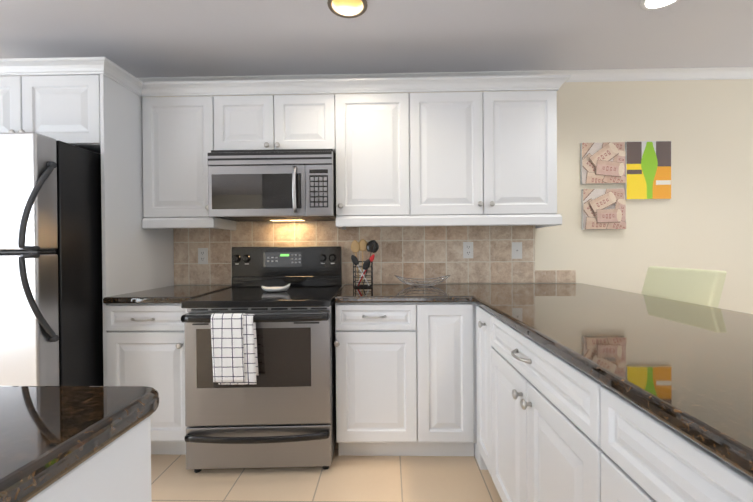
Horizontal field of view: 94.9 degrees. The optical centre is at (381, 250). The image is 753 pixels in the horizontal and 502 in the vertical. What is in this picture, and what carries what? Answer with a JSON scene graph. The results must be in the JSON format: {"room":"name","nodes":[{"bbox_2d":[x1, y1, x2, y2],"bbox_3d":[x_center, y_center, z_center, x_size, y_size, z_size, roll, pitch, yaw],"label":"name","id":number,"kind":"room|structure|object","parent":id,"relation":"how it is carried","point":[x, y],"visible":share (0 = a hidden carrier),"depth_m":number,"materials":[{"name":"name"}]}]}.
{"room":"kitchen","nodes":[
{"label":"kitchen","id":0,"kind":"room"},
{"bbox_2d":[151,443,501,501],"bbox_3d":[-0.042,1.206,-0.491,8.400,0.080,6.100,0,0,1],"label":"floor","id":1,"kind":"structure","parent":0,"point":[401,479],"depth_m":1.72,"materials":[{"name":"tile"}]},
{"bbox_2d":[0,132,103,385],"bbox_3d":[-1.936,0.314,1.969,0.826,1.700,0.972,0,0,1],"label":"refrigerator","id":2,"kind":"object","parent":1,"relation":"on","point":[51,315],"visible":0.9,"depth_m":1.62,"materials":[{"name":"silver metal"}]},
{"bbox_2d":[0,74,173,385],"bbox_3d":[-1.953,0.103,2.174,0.920,2.119,0.634,0,0,1],"label":"cabinet","id":3,"kind":"object","parent":1,"relation":"on","point":[101,114],"visible":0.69,"depth_m":1.91,"materials":[{"name":"white wood"}]},
{"bbox_2d":[28,416,151,501],"bbox_3d":[-0.886,0.738,-0.245,0.909,0.864,1.762,0,0,1],"label":"base cabinet","id":4,"kind":"object","parent":1,"relation":"on","point":[118,469],"visible":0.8,"depth_m":0.54,"materials":[{"name":"white wood"}]},
{"bbox_2d":[0,386,158,501],"bbox_3d":[-0.896,0.281,-0.242,0.955,0.042,1.812,0,0,1],"label":"countertop","id":5,"kind":"structure","parent":4,"relation":"on","point":[50,435],"depth_m":0.51,"materials":[{"name":"stone"}]},
{"bbox_2d":[106,303,187,454],"bbox_3d":[-1.246,0.721,2.172,0.476,0.874,0.615,0,0,1],"label":"base cabinet","id":6,"kind":"object","parent":1,"relation":"on","point":[145,342],"depth_m":1.87,"materials":[{"name":"white wood"}]},
{"bbox_2d":[103,285,231,303],"bbox_3d":[-1.248,0.265,2.162,0.483,0.035,0.632,0,0,1],"label":"countertop","id":7,"kind":"structure","parent":6,"relation":"on","point":[175,293],"depth_m":1.95,"materials":[{"name":"stone"}]},
{"bbox_2d":[181,246,341,472],"bbox_3d":[-0.639,0.565,2.067,0.754,1.178,0.729,0,0,-2],"label":"range","id":8,"kind":"object","parent":1,"relation":"on","point":[281,412],"visible":0.9,"depth_m":1.77,"materials":[{"name":"silver metal"}]},
{"bbox_2d":[211,313,258,384],"bbox_3d":[-0.724,0.484,1.713,0.222,0.346,0.054,0,0,-2],"label":"dish towel","id":9,"kind":"object","parent":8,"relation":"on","point":[234,349],"visible":1,"depth_m":1.69,"materials":[{"name":"white fabric"}]},
{"bbox_2d":[261,284,289,291],"bbox_3d":[-0.644,0.227,2.111,0.177,0.048,0.101,0,0,-2],"label":"spoon rest","id":10,"kind":"object","parent":8,"relation":"on","point":[275,289],"visible":0.98,"depth_m":2.08,"materials":[{"name":"white ceramic"}]},
{"bbox_2d":[334,303,421,455],"bbox_3d":[-0.021,0.712,2.145,0.436,0.874,0.615,0,0,1],"label":"base cabinet","id":11,"kind":"object","parent":1,"relation":"on","point":[406,379],"depth_m":1.84,"materials":[{"name":"white wood"}]},
{"bbox_2d":[418,302,476,455],"bbox_3d":[0.358,0.710,2.137,0.322,0.874,0.615,0,0,1],"label":"base cabinet","id":12,"kind":"object","parent":1,"relation":"on","point":[446,330],"depth_m":1.83,"materials":[{"name":"white wood"}]},
{"bbox_2d":[334,284,466,302],"bbox_3d":[0.094,0.256,2.128,0.732,0.035,0.643,0,0,1],"label":"countertop","id":13,"kind":"structure","parent":12,"relation":"on","point":[379,293],"depth_m":1.89,"materials":[{"name":"stone"}]},
{"bbox_2d":[351,239,378,287],"bbox_3d":[-0.109,0.080,2.259,0.186,0.316,0.122,0,0,1],"label":"utensil holder","id":14,"kind":"object","parent":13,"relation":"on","point":[371,246],"visible":1,"depth_m":2.28,"materials":[{"name":"black metal"}]},
{"bbox_2d":[394,275,450,286],"bbox_3d":[0.273,0.198,2.296,0.374,0.073,0.174,0,0,1],"label":"wire bowl","id":15,"kind":"object","parent":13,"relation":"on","point":[423,282],"visible":1,"depth_m":2.27,"materials":[{"name":"silver metal"}]},
{"bbox_2d":[474,305,485,469],"bbox_3d":[0.792,0.710,1.665,0.598,0.874,0.265,0,0,1],"label":"base cabinet","id":16,"kind":"object","parent":1,"relation":"on","point":[479,447],"depth_m":1.73,"materials":[{"name":"white wood"}]},
{"bbox_2d":[486,310,585,501],"bbox_3d":[0.781,0.713,1.139,0.598,0.874,0.789,0,0,1],"label":"base cabinet","id":17,"kind":"object","parent":1,"relation":"on","point":[552,427],"depth_m":1.10,"materials":[{"name":"white wood"}]},
{"bbox_2d":[586,374,752,501],"bbox_3d":[0.764,0.718,0.349,0.598,0.874,0.790,0,0,1],"label":"base cabinet","id":18,"kind":"object","parent":1,"relation":"on","point":[632,455],"depth_m":0.62,"materials":[{"name":"white wood"}]},
{"bbox_2d":[451,283,752,478],"bbox_3d":[0.900,0.259,0.757,0.938,0.035,3.348,0,0,1],"label":"countertop","id":19,"kind":"structure","parent":18,"relation":"on","point":[685,369],"depth_m":0.87,"materials":[{"name":"stone"}]},
{"bbox_2d":[641,266,726,307],"bbox_3d":[1.333,0.617,1.769,0.460,1.050,0.425,0,0,1],"label":"counter chair","id":20,"kind":"object","parent":1,"relation":"on","point":[700,287],"visible":0.08,"depth_m":1.69,"materials":[{"name":"beige leather"}]},
{"bbox_2d":[0,0,752,77],"bbox_3d":[-0.060,-1.319,-0.507,8.400,0.220,6.100,0,0,1],"label":"ceiling","id":21,"kind":"structure","parent":0,"point":[165,38],"depth_m":1.97,"materials":[{"name":"white paint"}]},
{"bbox_2d":[327,0,366,17],"bbox_3d":[-0.168,-1.281,1.715,0.198,0.132,0.198,0,0,1],"label":"recessed light","id":22,"kind":"object","parent":21,"relation":"in","point":[348,8],"visible":1,"depth_m":1.78,"materials":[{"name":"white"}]},
{"bbox_2d":[640,0,679,9],"bbox_3d":[1.375,-1.292,1.671,0.198,0.132,0.198,0,0,1],"label":"recessed light","id":23,"kind":"object","parent":21,"relation":"in","point":[652,4],"visible":1,"depth_m":1.74,"materials":[{"name":"white"}]},
{"bbox_2d":[161,79,752,313],"bbox_3d":[0.014,-0.041,2.501,8.400,2.375,0.100,0,0,1],"label":"wall","id":24,"kind":"structure","parent":0,"point":[702,218],"depth_m":2.40,"materials":[{"name":"beige paint"}]},
{"bbox_2d":[142,96,235,225],"bbox_3d":[-1.263,-0.584,2.311,0.450,0.756,0.322,0,0,1],"label":"upper cabinet","id":25,"kind":"object","parent":24,"relation":"attached to","point":[178,132],"depth_m":2.15,"materials":[{"name":"white wood"}]},
{"bbox_2d":[214,94,337,149],"bbox_3d":[-0.661,-0.791,2.297,0.758,0.350,0.322,0,0,1],"label":"upper cabinet","id":26,"kind":"object","parent":24,"relation":"attached to","point":[309,121],"depth_m":2.14,"materials":[{"name":"white wood"}]},
{"bbox_2d":[207,149,335,221],"bbox_3d":[-0.659,-0.408,2.237,0.750,0.410,0.444,0,0,1],"label":"microwave","id":27,"kind":"object","parent":26,"relation":"attached to","point":[276,185],"visible":1,"depth_m":2.06,"materials":[{"name":"silver metal"}]},
{"bbox_2d":[334,93,413,221],"bbox_3d":[-0.051,-0.592,2.285,0.459,0.756,0.322,0,0,1],"label":"upper cabinet","id":28,"kind":"object","parent":24,"relation":"attached to","point":[375,152],"depth_m":2.12,"materials":[{"name":"white wood"}]},
{"bbox_2d":[173,221,575,284],"bbox_3d":[-0.064,-0.005,2.447,2.844,0.481,0.010,0,0,1],"label":"tile backsplash","id":29,"kind":"structure","parent":24,"relation":"attached to","point":[420,253],"depth_m":2.44,"materials":[{"name":"tile"}]},
{"bbox_2d":[198,248,207,263],"bbox_3d":[-1.272,0.040,2.464,0.070,0.116,0.008,0,0,1],"label":"electrical outlet","id":30,"kind":"object","parent":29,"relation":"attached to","point":[202,255],"visible":1,"depth_m":2.46,"materials":[{"name":"white plastic"}]},
{"bbox_2d":[463,242,472,257],"bbox_3d":[0.611,-0.003,2.424,0.070,0.116,0.008,0,0,1],"label":"electrical outlet","id":31,"kind":"object","parent":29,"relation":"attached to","point":[467,249],"visible":1,"depth_m":2.42,"materials":[{"name":"white plastic"}]},
{"bbox_2d":[512,242,521,258],"bbox_3d":[0.951,0.000,2.412,0.070,0.116,0.017,0,0,1],"label":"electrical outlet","id":32,"kind":"object","parent":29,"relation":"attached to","point":[516,250],"visible":1,"depth_m":2.42,"materials":[{"name":"white plastic"}]},
{"bbox_2d":[137,67,752,81],"bbox_3d":[0.004,-1.197,2.417,8.398,0.060,0.050,0,0,1],"label":"crown molding","id":33,"kind":"structure","parent":24,"relation":"attached to","point":[666,74],"depth_m":2.39,"materials":[{"name":"white wood"}]},
{"bbox_2d":[410,90,561,221],"bbox_3d":[0.627,-0.597,2.270,0.897,0.756,0.322,0,0,1],"label":"upper cabinet","id":34,"kind":"object","parent":24,"relation":"attached to","point":[488,158],"depth_m":2.11,"materials":[{"name":"white wood"}]},
{"bbox_2d":[0,57,570,96],"bbox_3d":[-0.634,-0.995,2.078,3.575,0.063,0.380,0,0,-5],"label":"crown molding","id":35,"kind":"structure","parent":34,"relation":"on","point":[105,66],"depth_m":2.08,"materials":[{"name":"white wood"}]},
{"bbox_2d":[580,142,625,184],"bbox_3d":[1.537,-0.605,2.389,0.292,0.285,0.044,0,0,1],"label":"picture","id":36,"kind":"object","parent":24,"relation":"attached to","point":[602,163],"visible":1,"depth_m":2.38,"materials":[{"name":"beige paper"}]},
{"bbox_2d":[581,189,625,229],"bbox_3d":[1.543,-0.287,2.391,0.285,0.281,0.044,0,0,1],"label":"picture","id":37,"kind":"object","parent":24,"relation":"attached to","point":[603,209],"visible":0.98,"depth_m":2.38,"materials":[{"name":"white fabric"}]},
{"bbox_2d":[624,141,670,199],"bbox_3d":[1.847,-0.553,2.394,0.306,0.400,0.022,0,0,1],"label":"framed picture","id":38,"kind":"object","parent":24,"relation":"attached to","point":[648,170],"visible":0.98,"depth_m":2.38,"materials":[{"name":"multicoloured fabric"}]}
]}

